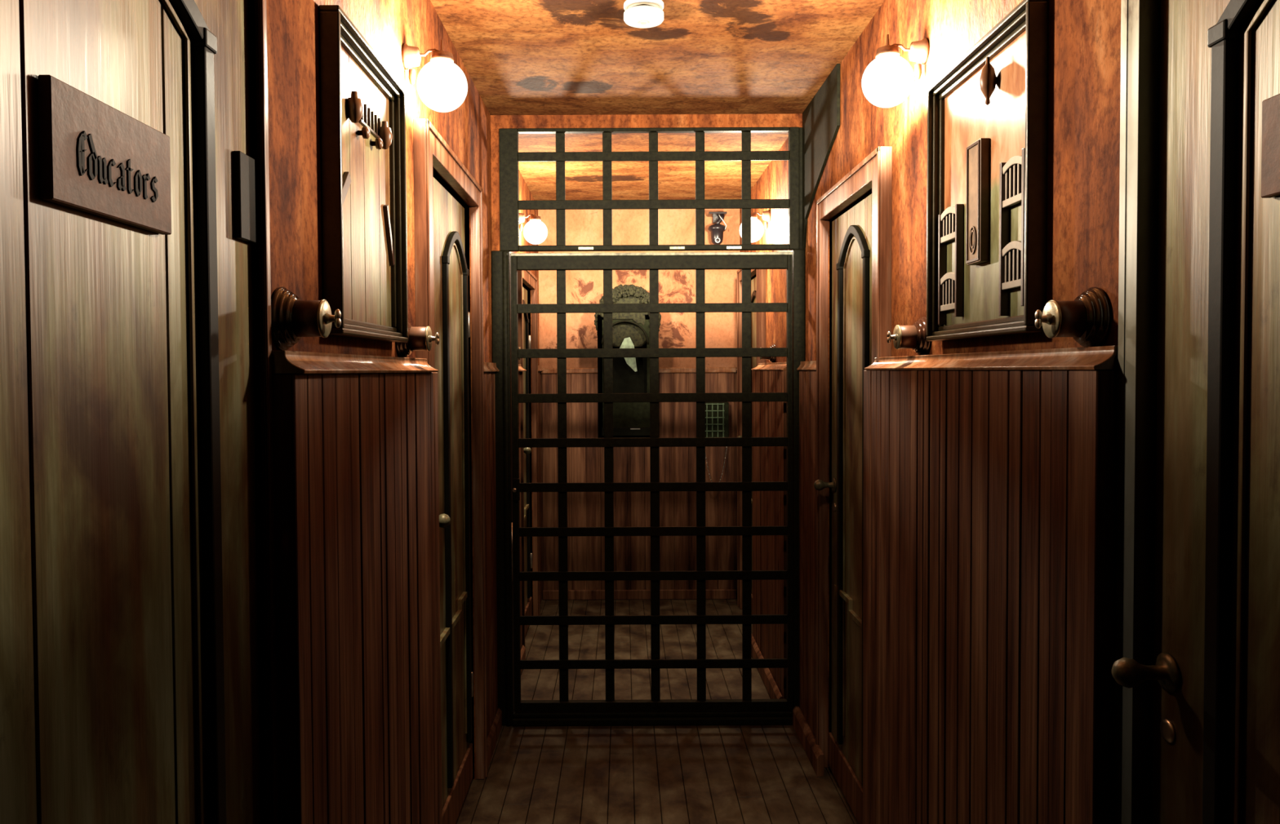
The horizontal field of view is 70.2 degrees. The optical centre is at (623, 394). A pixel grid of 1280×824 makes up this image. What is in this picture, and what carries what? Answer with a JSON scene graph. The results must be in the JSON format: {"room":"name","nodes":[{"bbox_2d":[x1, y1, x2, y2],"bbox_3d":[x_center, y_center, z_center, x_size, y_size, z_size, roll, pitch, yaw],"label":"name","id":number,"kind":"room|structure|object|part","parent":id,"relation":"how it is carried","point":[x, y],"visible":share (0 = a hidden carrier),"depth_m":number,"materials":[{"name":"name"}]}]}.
{"room":"corridor","nodes":[
{"label":"corridor","id":0,"kind":"room"},
{"bbox_2d":[248,0,539,823],"bbox_3d":[-0.604,0.180,1.295,0.140,2.495,8.980,0,2,0],"label":"wall","id":1,"kind":"structure","parent":0,"point":[447,96],"depth_m":1.59,"materials":[{"name":"orange paint"}]},
{"bbox_2d":[0,0,260,823],"bbox_3d":[-0.527,0.414,0.976,0.115,2.026,0.764,0,2,0],"label":"door","id":2,"kind":"structure","parent":1,"relation":"in","point":[129,686],"depth_m":1.01,"materials":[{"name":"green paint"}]},
{"bbox_2d":[37,75,171,235],"bbox_3d":[-0.541,-0.244,0.964,0.014,0.116,0.226,0,2,0],"label":"door sign","id":3,"kind":"object","parent":2,"relation":"attached to","point":[95,158],"visible":1,"depth_m":0.93,"materials":[{"name":"brown wood"}]},
{"bbox_3d":[-0.541,-0.488,0.950,0.016,0.100,0.455,0,2,0],"label":"arch moulding","id":4,"kind":"part","parent":2,"relation":"part of","materials":[{"name":"black paint"}]},
{"bbox_3d":[-0.535,0.401,1.195,0.018,1.737,0.034,0,2,0],"label":"moulding","id":5,"kind":"part","parent":2,"relation":"part of","materials":[{"name":"black paint"}]},
{"bbox_2d":[248,0,278,823],"bbox_3d":[-0.558,0.376,0.956,0.070,2.120,0.832,0,2,0],"label":"trim","id":6,"kind":"structure","parent":1,"relation":"attached to","point":[261,4],"depth_m":1.35,"materials":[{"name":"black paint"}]},
{"bbox_2d":[271,286,341,351],"bbox_3d":[-0.489,-0.118,1.422,0.094,0.100,0.100,0,2,0],"label":"switch","id":7,"kind":"object","parent":1,"relation":"attached to","point":[292,318],"visible":0.99,"depth_m":1.40,"materials":[{"name":"brown wood"}]},
{"bbox_3d":[-0.467,-0.118,1.422,0.005,0.060,0.060,0,2,0],"label":"plate","id":8,"kind":"part","parent":7,"relation":"part of","materials":[{"name":"gold metal"}]},
{"bbox_3d":[-0.453,-0.118,1.422,0.023,0.030,0.018,0,2,0],"label":"turn knob","id":9,"kind":"part","parent":7,"relation":"part of","materials":[{"name":"metal"}]},
{"bbox_2d":[271,351,438,373],"bbox_3d":[-0.506,-0.060,1.849,0.059,0.035,0.980,0,2,0],"label":"trim","id":10,"kind":"structure","parent":1,"relation":"attached to","point":[282,362],"depth_m":1.59,"materials":[{"name":"brown wood"}]},
{"bbox_2d":[271,372,442,823],"bbox_3d":[-0.509,0.683,1.899,0.045,1.455,1.040,0,2,0],"label":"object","id":11,"kind":"structure","parent":1,"relation":"attached to","point":[356,494],"depth_m":1.67,"materials":[{"name":"brown wood"}]},
{"bbox_2d":[318,4,408,342],"bbox_3d":[-0.518,-0.403,1.855,0.037,0.580,0.490,0,2,0],"label":"shadow box","id":12,"kind":"object","parent":1,"relation":"attached to","point":[362,104],"visible":0.89,"depth_m":1.82,"materials":[{"name":"brown wood"}]},
{"bbox_3d":[-0.519,-0.553,1.754,0.033,0.060,0.033,0,2,0],"label":"hanging knob","id":13,"kind":"part","parent":12,"relation":"part of","materials":[{"name":"brown wood"}]},
{"bbox_3d":[-0.519,-0.561,1.976,0.033,0.060,0.033,0,2,0],"label":"hanging knob","id":14,"kind":"part","parent":12,"relation":"part of","materials":[{"name":"brown wood"}]},
{"bbox_2d":[395,322,439,357],"bbox_3d":[-0.489,-0.133,2.182,0.094,0.100,0.100,0,2,0],"label":"switch","id":15,"kind":"object","parent":1,"relation":"attached to","point":[420,339],"visible":0.85,"depth_m":2.16,"materials":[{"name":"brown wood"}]},
{"bbox_3d":[-0.467,-0.133,2.182,0.005,0.060,0.060,0,2,0],"label":"plate","id":16,"kind":"part","parent":15,"relation":"part of","materials":[{"name":"gold metal"}]},
{"bbox_3d":[-0.453,-0.133,2.182,0.023,0.030,0.018,0,2,0],"label":"turn knob","id":17,"kind":"part","parent":15,"relation":"part of","materials":[{"name":"metal"}]},
{"bbox_2d":[401,39,453,84],"bbox_3d":[-0.462,-0.785,2.240,0.154,0.176,0.124,0,2,0],"label":"wall lamp","id":18,"kind":"object","parent":1,"relation":"attached to","point":[411,55],"visible":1,"depth_m":2.22,"materials":[{"name":"brown metal"}]},
{"bbox_2d":[408,68,415,84],"bbox_3d":[-0.521,-0.779,2.240,0.018,0.038,0.018,0,2,0],"label":"switch","id":19,"kind":"object","parent":18,"relation":"attached to","point":[411,74],"depth_m":2.23,"materials":[{"name":"white metal"}]},
{"bbox_3d":[-0.477,-0.841,2.239,0.064,0.019,0.007,0,2,0],"label":"arm","id":20,"kind":"part","parent":18,"relation":"part of","materials":[{"name":"brown metal"}]},
{"bbox_2d":[413,118,487,779],"bbox_3d":[-0.544,0.335,2.802,0.098,2.105,0.895,0,2,0],"label":"trim","id":21,"kind":"structure","parent":1,"relation":"attached to","point":[430,148],"depth_m":3.20,"materials":[{"name":"orange paint"}]},
{"bbox_2d":[432,177,473,823],"bbox_3d":[-0.536,0.368,2.830,0.115,2.021,0.774,0,2,0],"label":"door","id":22,"kind":"structure","parent":1,"relation":"in","point":[451,313],"depth_m":2.96,"materials":[{"name":"green paint"}]},
{"bbox_3d":[-0.516,0.350,2.510,0.075,0.052,0.052,0,2,0],"label":"knob","id":23,"kind":"part","parent":22,"relation":"part of","materials":[{"name":"brown metal"}]},
{"bbox_3d":[-0.543,0.401,2.821,0.018,1.652,0.034,0,2,0],"label":"moulding","id":24,"kind":"part","parent":22,"relation":"part of","materials":[{"name":"black paint"}]},
{"bbox_3d":[-0.544,0.714,2.840,0.014,0.053,0.580,0,2,0],"label":"stepped moulding","id":25,"kind":"part","parent":22,"relation":"part of","materials":[{"name":"green paint"}]},
{"bbox_3d":[-0.549,-0.470,2.974,0.016,0.123,0.367,0,2,0],"label":"arch moulding","id":26,"kind":"part","parent":22,"relation":"part of","materials":[{"name":"black paint"}]},
{"bbox_3d":[-0.543,0.392,3.171,0.018,1.652,0.034,0,2,0],"label":"moulding","id":27,"kind":"part","parent":22,"relation":"part of","materials":[{"name":"black paint"}]},
{"bbox_2d":[484,372,497,737],"bbox_3d":[-0.524,0.642,3.485,0.015,1.455,0.455,0,2,0],"label":"trim","id":28,"kind":"structure","parent":1,"relation":"attached to","point":[489,377],"depth_m":3.55,"materials":[{"name":"brown wood"}]},
{"bbox_2d":[484,362,499,372],"bbox_3d":[-0.520,-0.103,3.476,0.031,0.035,0.435,0,2,0],"label":"trim","id":29,"kind":"structure","parent":1,"relation":"attached to","point":[488,367],"depth_m":3.50,"materials":[{"name":"brown wood"}]},
{"bbox_2d":[487,708,502,768],"bbox_3d":[-0.505,1.329,3.511,0.014,0.080,0.430,0,2,0],"label":"trim","id":30,"kind":"structure","parent":1,"relation":"attached to","point":[495,729],"depth_m":3.53,"materials":[{"name":"brown wood"}]},
{"bbox_2d":[518,371,522,649],"bbox_3d":[-0.522,0.624,4.188,0.020,1.455,0.740,0,2,0],"label":"trim","id":31,"kind":"structure","parent":1,"relation":"attached to","point":[518,371],"depth_m":4.52,"materials":[{"name":"brown wood"}]},
{"bbox_2d":[518,364,526,371],"bbox_3d":[-0.510,-0.121,4.168,0.051,0.035,0.740,0,2,0],"label":"trim","id":32,"kind":"structure","parent":1,"relation":"attached to","point":[520,368],"depth_m":4.43,"materials":[{"name":"brown wood"}]},
{"bbox_2d":[520,645,525,673],"bbox_3d":[-0.500,1.311,4.206,0.013,0.080,0.740,0,2,0],"label":"trim","id":33,"kind":"structure","parent":1,"relation":"attached to","point":[523,649],"depth_m":4.50,"materials":[{"name":"brown wood"}]},
{"bbox_2d":[522,286,532,635],"bbox_3d":[-0.536,0.365,4.971,0.115,1.916,0.674,0,2,0],"label":"door","id":34,"kind":"structure","parent":1,"relation":"in","point":[526,337],"depth_m":5.15,"materials":[{"name":"green paint"}]},
{"bbox_3d":[-0.549,-0.456,4.950,0.016,0.114,0.434,0,2,0],"label":"arch moulding","id":35,"kind":"part","parent":34,"relation":"part of","materials":[{"name":"black paint"}]},
{"bbox_3d":[-0.545,0.658,4.979,0.014,0.053,0.480,0,2,0],"label":"stepped moulding","id":36,"kind":"part","parent":34,"relation":"part of","materials":[{"name":"green paint"}]},
{"bbox_3d":[-0.516,0.292,4.709,0.075,0.052,0.052,0,2,0],"label":"knob","id":37,"kind":"part","parent":34,"relation":"part of","materials":[{"name":"brown metal"}]},
{"bbox_3d":[-0.543,0.369,5.181,0.018,1.592,0.034,0,2,0],"label":"moulding","id":38,"kind":"part","parent":34,"relation":"part of","materials":[{"name":"black paint"}]},
{"bbox_2d":[517,270,539,646],"bbox_3d":[-0.548,0.331,4.970,0.091,2.000,0.820,0,2,0],"label":"trim","id":39,"kind":"structure","parent":1,"relation":"attached to","point":[526,277],"depth_m":5.30,"materials":[{"name":"brown wood"}]},
{"bbox_2d":[519,209,541,231],"bbox_3d":[-0.462,-0.847,4.609,0.154,0.176,0.124,0,2,0],"label":"wall lamp","id":40,"kind":"object","parent":1,"relation":"attached to","point":[535,218],"visible":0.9,"depth_m":4.59,"materials":[{"name":"brown metal"}]},
{"bbox_2d":[519,224,522,231],"bbox_3d":[-0.521,-0.841,4.609,0.018,0.038,0.018,0,2,0],"label":"switch","id":41,"kind":"object","parent":40,"relation":"attached to","point":[520,225],"depth_m":4.60,"materials":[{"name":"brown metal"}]},
{"bbox_2d":[537,371,542,605],"bbox_3d":[-0.528,0.587,5.577,0.009,1.455,0.360,0,2,0],"label":"trim","id":42,"kind":"structure","parent":1,"relation":"attached to","point":[539,372],"depth_m":5.69,"materials":[{"name":"brown wood"}]},
{"bbox_2d":[537,365,543,371],"bbox_3d":[-0.520,-0.158,5.558,0.031,0.035,0.360,0,2,0],"label":"trim","id":43,"kind":"structure","parent":1,"relation":"attached to","point":[540,367],"depth_m":5.59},
{"bbox_2d":[537,208,739,373],"bbox_3d":[0.103,0.057,5.833,1.875,2.495,0.100,0,2,0],"label":"wall","id":44,"kind":"structure","parent":0,"point":[675,226],"depth_m":5.76,"materials":[{"name":"paint"}]},
{"bbox_2d":[594,284,661,438],"bbox_3d":[0.026,-0.198,5.660,0.421,0.974,0.191,0,2,0],"label":"telephone","id":45,"kind":"object","parent":44,"relation":"attached to","point":[629,330],"visible":0.51,"depth_m":5.63,"materials":[{"name":"green paint"}]},
{"bbox_3d":[0.021,0.231,5.607,0.310,0.050,0.050,0,2,0],"label":"drawer","id":46,"kind":"part","parent":45,"relation":"part of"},
{"bbox_3d":[0.025,-0.487,5.666,0.421,0.395,0.156,0,2,0],"label":"moss crown","id":47,"kind":"part","parent":45,"relation":"part of","materials":[{"name":"plant"}]},
{"bbox_2d":[540,367,736,373],"bbox_3d":[0.094,-0.151,5.762,1.240,0.035,0.032,0,2,0],"label":"trim","id":48,"kind":"structure","parent":44,"relation":"attached to","point":[661,370],"depth_m":5.75,"materials":[{"name":"brown wood"}]},
{"bbox_2d":[540,373,737,599],"bbox_3d":[0.103,0.586,5.787,1.260,1.440,0.021,0,2,0],"label":"trim","id":49,"kind":"structure","parent":44,"relation":"attached to","point":[676,420],"depth_m":5.78,"materials":[{"name":"brown wood"}]},
{"bbox_2d":[542,589,736,600],"bbox_3d":[0.101,1.276,5.784,1.230,0.062,0.018,0,2,0],"label":"trim","id":50,"kind":"structure","parent":44,"relation":"attached to","point":[682,594],"depth_m":5.78,"materials":[{"name":"brown wood"}]},
{"bbox_2d":[706,211,726,244],"bbox_3d":[0.580,-1.034,5.675,0.115,0.219,0.160,0,2,0],"label":"security camera","id":51,"kind":"object","parent":44,"relation":"attached to","point":[717,230],"visible":0.93,"depth_m":5.62,"materials":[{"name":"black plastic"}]},
{"bbox_3d":[0.598,-1.081,5.654,0.061,0.068,0.028,0,2,0],"label":"swivel arm","id":52,"kind":"part","parent":51,"relation":"part of","materials":[{"name":"black plastic"}]},
{"bbox_2d":[705,402,728,437],"bbox_3d":[0.567,0.166,5.713,0.177,0.230,0.104,0,2,0],"label":"box","id":53,"kind":"object","parent":44,"relation":"attached to","point":[717,414],"visible":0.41,"depth_m":5.67,"materials":[{"name":"green paint"}]},
{"bbox_2d":[705,446,727,482],"bbox_3d":[0.577,0.437,5.713,0.157,0.309,0.010,0,2,0],"label":"chain","id":54,"kind":"object","parent":53,"relation":"hanging from","point":[726,446],"visible":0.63,"depth_m":5.71,"materials":[{"name":"metal"}]},
{"bbox_2d":[455,598,858,823],"bbox_3d":[0.110,1.463,1.329,1.875,0.080,9.180,0,2,0],"label":"floor","id":55,"kind":"structure","parent":0,"point":[633,775],"depth_m":3.42,"materials":[{"name":"brown wood"}]},
{"bbox_2d":[490,127,804,726],"bbox_3d":[0.103,0.141,3.733,1.273,2.438,0.083,0,2,0],"label":"frame","id":56,"kind":"object","parent":55,"relation":"on","point":[505,157],"visible":0.9,"depth_m":3.69,"materials":[{"name":"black metal"}]},
{"bbox_3d":[-0.496,0.390,3.740,0.072,1.945,0.083,0,2,0],"label":"jamb post","id":57,"kind":"part","parent":56,"relation":"part of","materials":[{"name":"green metal"}]},
{"bbox_2d":[510,252,792,712],"bbox_3d":[0.114,0.364,3.710,1.147,1.876,0.074,0,2,0],"label":"gate","id":58,"kind":"object","parent":56,"relation":"attached to","point":[699,262],"visible":1,"depth_m":3.72,"materials":[{"name":"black metal"}]},
{"bbox_3d":[-0.455,0.643,3.708,0.006,0.240,0.006,1,2,34],"label":"bolt rod","id":59,"kind":"part","parent":58,"relation":"part of","materials":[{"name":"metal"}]},
{"bbox_3d":[-0.443,0.389,3.685,0.020,0.020,0.024,0,2,0],"label":"latch knob","id":60,"kind":"part","parent":58,"relation":"part of","materials":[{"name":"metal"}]},
{"bbox_3d":[0.116,-0.539,3.707,1.099,0.062,0.032,0,2,0],"label":"rail","id":61,"kind":"part","parent":58,"relation":"part of","materials":[{"name":"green metal"}]},
{"bbox_3d":[0.125,1.284,3.755,1.099,0.036,0.032,0,2,0],"label":"rail","id":62,"kind":"part","parent":58,"relation":"part of","materials":[{"name":"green metal"}]},
{"bbox_3d":[0.121,1.334,3.761,1.154,0.050,0.070,0,2,0],"label":"sill","id":63,"kind":"part","parent":56,"relation":"part of","materials":[{"name":"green metal"}]},
{"bbox_3d":[0.121,-1.071,3.693,1.100,0.014,0.036,0,2,0],"label":"rail","id":64,"kind":"part","parent":56,"relation":"part of","materials":[{"name":"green metal"}]},
{"bbox_3d":[0.123,-0.595,3.706,1.100,0.021,0.036,0,2,0],"label":"rail","id":65,"kind":"part","parent":56,"relation":"part of","materials":[{"name":"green metal"}]},
{"bbox_3d":[0.717,0.384,3.746,0.047,1.945,0.070,0,2,0],"label":"jamb post","id":66,"kind":"part","parent":56,"relation":"part of","materials":[{"name":"green metal"}]},
{"bbox_2d":[430,0,884,200],"bbox_3d":[0.097,-1.121,1.261,1.875,0.100,9.180,0,2,0],"label":"ceiling","id":67,"kind":"structure","parent":0,"point":[522,57],"depth_m":3.10,"materials":[{"name":"paint"}]},
{"bbox_2d":[623,0,663,28],"bbox_3d":[0.057,-1.077,2.573,0.114,0.056,0.114,0,2,0],"label":"ceiling lamp","id":68,"kind":"object","parent":67,"relation":"attached to","point":[642,14],"visible":1,"depth_m":2.54,"materials":[{"name":"white glass"}]},
{"bbox_2d":[739,0,1121,768],"bbox_3d":[0.811,0.173,1.295,0.140,2.495,8.980,0,2,0],"label":"wall","id":69,"kind":"structure","parent":0,"point":[882,103],"depth_m":2.07,"materials":[{"name":"orange paint"}]},
{"bbox_2d":[490,113,802,135],"bbox_3d":[0.097,-1.108,3.742,1.275,0.055,0.100,0,2,0],"label":"trim","id":70,"kind":"structure","parent":69,"relation":"attached to","point":[634,121],"depth_m":3.69,"materials":[{"name":"orange paint"}]},
{"bbox_2d":[737,277,756,614],"bbox_3d":[0.736,0.323,5.160,0.115,1.976,0.694,0,2,0],"label":"door","id":71,"kind":"structure","parent":69,"relation":"in","point":[753,315],"depth_m":5.31,"materials":[{"name":"green paint"}]},
{"bbox_3d":[0.744,0.328,5.370,0.018,1.652,0.034,0,2,0],"label":"moulding","id":72,"kind":"part","parent":71,"relation":"part of","materials":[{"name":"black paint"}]},
{"bbox_3d":[0.741,-0.527,5.138,0.016,0.114,0.434,0,2,0],"label":"arch moulding","id":73,"kind":"part","parent":71,"relation":"part of","materials":[{"name":"black paint"}]},
{"bbox_2d":[737,269,765,609],"bbox_3d":[0.748,0.289,5.159,0.106,2.060,0.840,0,2,0],"label":"trim","id":74,"kind":"structure","parent":69,"relation":"attached to","point":[760,276],"depth_m":5.50,"materials":[{"name":"brown wood"}]},
{"bbox_2d":[751,208,770,229],"bbox_3d":[0.659,-0.851,4.579,0.154,0.176,0.124,0,2,0],"label":"wall lamp","id":75,"kind":"object","parent":69,"relation":"attached to","point":[766,215],"visible":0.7,"depth_m":4.56,"materials":[{"name":"brown metal"}]},
{"bbox_2d":[764,222,768,229],"bbox_3d":[0.718,-0.847,4.580,0.018,0.038,0.018,0,2,0],"label":"switch","id":76,"kind":"object","parent":75,"relation":"attached to","point":[766,223],"depth_m":4.57,"materials":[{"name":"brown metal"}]},
{"bbox_2d":[751,635,782,699],"bbox_3d":[0.660,1.303,4.296,0.018,0.080,0.920,0,2,0],"label":"trim","id":77,"kind":"structure","parent":69,"relation":"attached to","point":[771,687],"depth_m":4.15,"materials":[{"name":"brown wood"}]},
{"bbox_2d":[759,343,776,363],"bbox_3d":[0.692,-0.198,4.456,0.094,0.100,0.100,0,2,0],"label":"switch","id":78,"kind":"object","parent":69,"relation":"attached to","point":[772,359],"visible":0.25,"depth_m":4.43,"materials":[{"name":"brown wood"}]},
{"bbox_2d":[751,362,786,370],"bbox_3d":[0.699,-0.129,4.248,0.081,0.035,0.900,0,2,0],"label":"trim","id":79,"kind":"structure","parent":69,"relation":"attached to","point":[775,366],"depth_m":4.18,"materials":[{"name":"brown wood"}]},
{"bbox_2d":[751,370,786,699],"bbox_3d":[0.706,0.615,4.278,0.075,1.455,0.920,0,2,0],"label":"trim","id":80,"kind":"structure","parent":69,"relation":"attached to","point":[768,418],"depth_m":4.16,"materials":[{"name":"brown wood"}]},
{"bbox_2d":[796,360,816,370],"bbox_3d":[0.721,-0.110,3.506,0.037,0.035,0.375,0,2,0],"label":"trim","id":81,"kind":"structure","parent":69,"relation":"attached to","point":[804,366],"depth_m":3.51,"materials":[{"name":"brown wood"}]},
{"bbox_2d":[799,370,816,739],"bbox_3d":[0.729,0.635,3.525,0.028,1.455,0.375,0,2,0],"label":"trim","id":82,"kind":"structure","parent":69,"relation":"attached to","point":[807,379],"depth_m":3.53,"materials":[{"name":"brown wood"}]},
{"bbox_2d":[792,706,823,777],"bbox_3d":[0.704,1.324,3.491,0.025,0.080,0.470,0,2,0],"label":"trim","id":83,"kind":"structure","parent":69,"relation":"attached to","point":[807,740],"depth_m":3.43,"materials":[{"name":"brown wood"}]},
{"bbox_2d":[802,63,839,250],"bbox_3d":[0.730,-0.847,3.387,0.012,0.563,0.595,0,2,0],"label":"plate","id":84,"kind":"object","parent":69,"relation":"attached to","point":[821,117],"visible":1,"depth_m":3.40,"materials":[{"name":"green metal"}]},
{"bbox_2d":[813,193,871,823],"bbox_3d":[0.736,0.379,2.956,0.115,1.981,0.684,0,2,0],"label":"door","id":85,"kind":"structure","parent":69,"relation":"in","point":[851,232],"depth_m":3.03,"materials":[{"name":"green paint"}]},
{"bbox_3d":[0.716,0.325,3.245,0.075,0.052,0.052,0,2,0],"label":"knob","id":86,"kind":"part","parent":85,"relation":"part of","materials":[{"name":"brown metal"}]},
{"bbox_3d":[0.752,0.405,3.247,0.004,0.032,0.032,0,2,0],"label":"keyhole plate","id":87,"kind":"part","parent":85,"relation":"part of","materials":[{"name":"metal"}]},
{"bbox_3d":[0.744,0.381,3.136,0.018,1.662,0.034,0,2,0],"label":"moulding","id":88,"kind":"part","parent":85,"relation":"part of","materials":[{"name":"black paint"}]},
{"bbox_3d":[0.748,0.705,2.965,0.014,0.053,0.490,0,2,0],"label":"stepped moulding","id":89,"kind":"part","parent":85,"relation":"part of","materials":[{"name":"brown paint"}]},
{"bbox_3d":[0.741,-0.486,2.948,0.016,0.123,0.347,0,2,0],"label":"arch moulding","id":90,"kind":"part","parent":85,"relation":"part of","materials":[{"name":"black paint"}]},
{"bbox_3d":[0.744,0.390,2.806,0.018,1.662,0.034,0,2,0],"label":"moulding","id":91,"kind":"part","parent":85,"relation":"part of","materials":[{"name":"black paint"}]},
{"bbox_2d":[816,146,892,768],"bbox_3d":[0.753,0.343,2.928,0.098,2.070,0.805,0,2,0],"label":"trim","id":92,"kind":"structure","parent":69,"relation":"attached to","point":[874,172],"depth_m":3.28,"materials":[{"name":"orange paint"}]},
{"bbox_2d":[875,34,929,80],"bbox_3d":[0.659,-0.790,2.220,0.154,0.176,0.124,0,2,0],"label":"wall lamp","id":93,"kind":"object","parent":69,"relation":"attached to","point":[918,51],"visible":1,"depth_m":2.21,"materials":[{"name":"brown metal"}]},
{"bbox_3d":[0.674,-0.846,2.219,0.063,0.019,0.007,0,2,0],"label":"arm","id":94,"kind":"part","parent":93,"relation":"part of","materials":[{"name":"brown metal"}]},
{"bbox_2d":[914,63,921,80],"bbox_3d":[0.718,-0.785,2.220,0.018,0.038,0.018,0,2,0],"label":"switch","id":95,"kind":"object","parent":93,"relation":"attached to","point":[917,67],"depth_m":2.21,"materials":[{"name":"white metal"}]},
{"bbox_2d":[886,316,931,355],"bbox_3d":[0.692,-0.140,2.232,0.094,0.100,0.100,0,2,0],"label":"switch","id":96,"kind":"object","parent":69,"relation":"attached to","point":[914,336],"visible":0.95,"depth_m":2.21,"materials":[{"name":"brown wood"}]},
{"bbox_3d":[0.657,-0.140,2.232,0.023,0.030,0.018,0,2,0],"label":"turn knob","id":97,"kind":"part","parent":96,"relation":"part of","materials":[{"name":"metal"}]},
{"bbox_3d":[0.671,-0.140,2.232,0.005,0.060,0.060,0,2,0],"label":"plate","id":98,"kind":"part","parent":96,"relation":"part of","materials":[{"name":"gold metal"}]},
{"bbox_2d":[926,0,1048,341],"bbox_3d":[0.718,-0.407,1.845,0.040,0.583,0.526,0,2,0],"label":"shadow box","id":99,"kind":"object","parent":69,"relation":"attached to","point":[988,113],"visible":0.97,"depth_m":1.79,"materials":[{"name":"brown wood"}]},
{"bbox_3d":[0.722,-0.390,1.855,0.018,0.245,0.072,0,2,0],"label":"carved panel","id":100,"kind":"part","parent":99,"relation":"part of","materials":[{"name":"brown wood"}]},
{"bbox_2d":[862,369,1117,823],"bbox_3d":[0.713,0.676,1.964,0.060,1.455,1.270,0,2,0],"label":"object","id":101,"kind":"structure","parent":69,"relation":"attached to","point":[990,496],"depth_m":1.70,"materials":[{"name":"brown wood"}]},
{"bbox_2d":[864,346,1118,370],"bbox_3d":[0.708,-0.069,1.934,0.063,0.035,1.250,0,2,0],"label":"trim","id":102,"kind":"structure","parent":69,"relation":"attached to","point":[1103,357],"depth_m":1.62,"materials":[{"name":"brown wood"}]},
{"bbox_2d":[1035,287,1111,347],"bbox_3d":[0.693,-0.118,1.427,0.094,0.100,0.100,0,2,0],"label":"switch","id":103,"kind":"object","parent":69,"relation":"attached to","point":[1087,319],"visible":0.98,"depth_m":1.40,"materials":[{"name":"brown wood"}]},
{"bbox_3d":[0.657,-0.118,1.427,0.023,0.030,0.018,0,2,0],"label":"turn knob","id":104,"kind":"part","parent":103,"relation":"part of","materials":[{"name":"metal"}]},
{"bbox_3d":[0.671,-0.118,1.427,0.005,0.060,0.060,0,2,0],"label":"plate","id":105,"kind":"part","parent":103,"relation":"part of","materials":[{"name":"gold metal"}]},
{"bbox_2d":[1113,0,1160,823],"bbox_3d":[0.756,0.371,0.888,0.091,2.120,0.856,0,2,0],"label":"trim","id":106,"kind":"structure","parent":69,"relation":"attached to","point":[1140,20],"depth_m":1.27,"materials":[{"name":"paint"}]},
{"bbox_2d":[1111,0,1279,823],"bbox_3d":[0.722,0.410,0.892,0.115,2.026,0.757,0,2,0],"label":"door","id":107,"kind":"structure","parent":69,"relation":"in","point":[1215,673],"depth_m":1.11,"materials":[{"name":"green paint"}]},
{"bbox_3d":[0.701,0.377,1.232,0.075,0.052,0.052,0,2,0],"label":"knob","id":108,"kind":"part","parent":107,"relation":"part of","materials":[{"name":"brown metal"}]},
{"bbox_3d":[0.737,0.457,1.234,0.004,0.032,0.032,0,2,0],"label":"keyhole plate","id":109,"kind":"part","parent":107,"relation":"part of","materials":[{"name":"metal"}]},
{"bbox_3d":[0.729,0.408,1.123,0.018,1.714,0.034,0,2,0],"label":"moulding","id":110,"kind":"part","parent":107,"relation":"part of","materials":[{"name":"black paint"}]},
{"bbox_3d":[0.726,-0.483,0.878,0.016,0.124,0.458,0,2,0],"label":"arch moulding","id":111,"kind":"part","parent":107,"relation":"part of","materials":[{"name":"black paint"}]},
{"bbox_2d":[1261,93,1279,198],"bbox_3d":[0.729,-0.275,0.913,0.012,0.110,0.240,0,2,0],"label":"door sign","id":112,"kind":"object","parent":107,"relation":"attached to","point":[1270,148],"visible":1,"depth_m":1.02,"materials":[{"name":"brown wood"}]}
]}

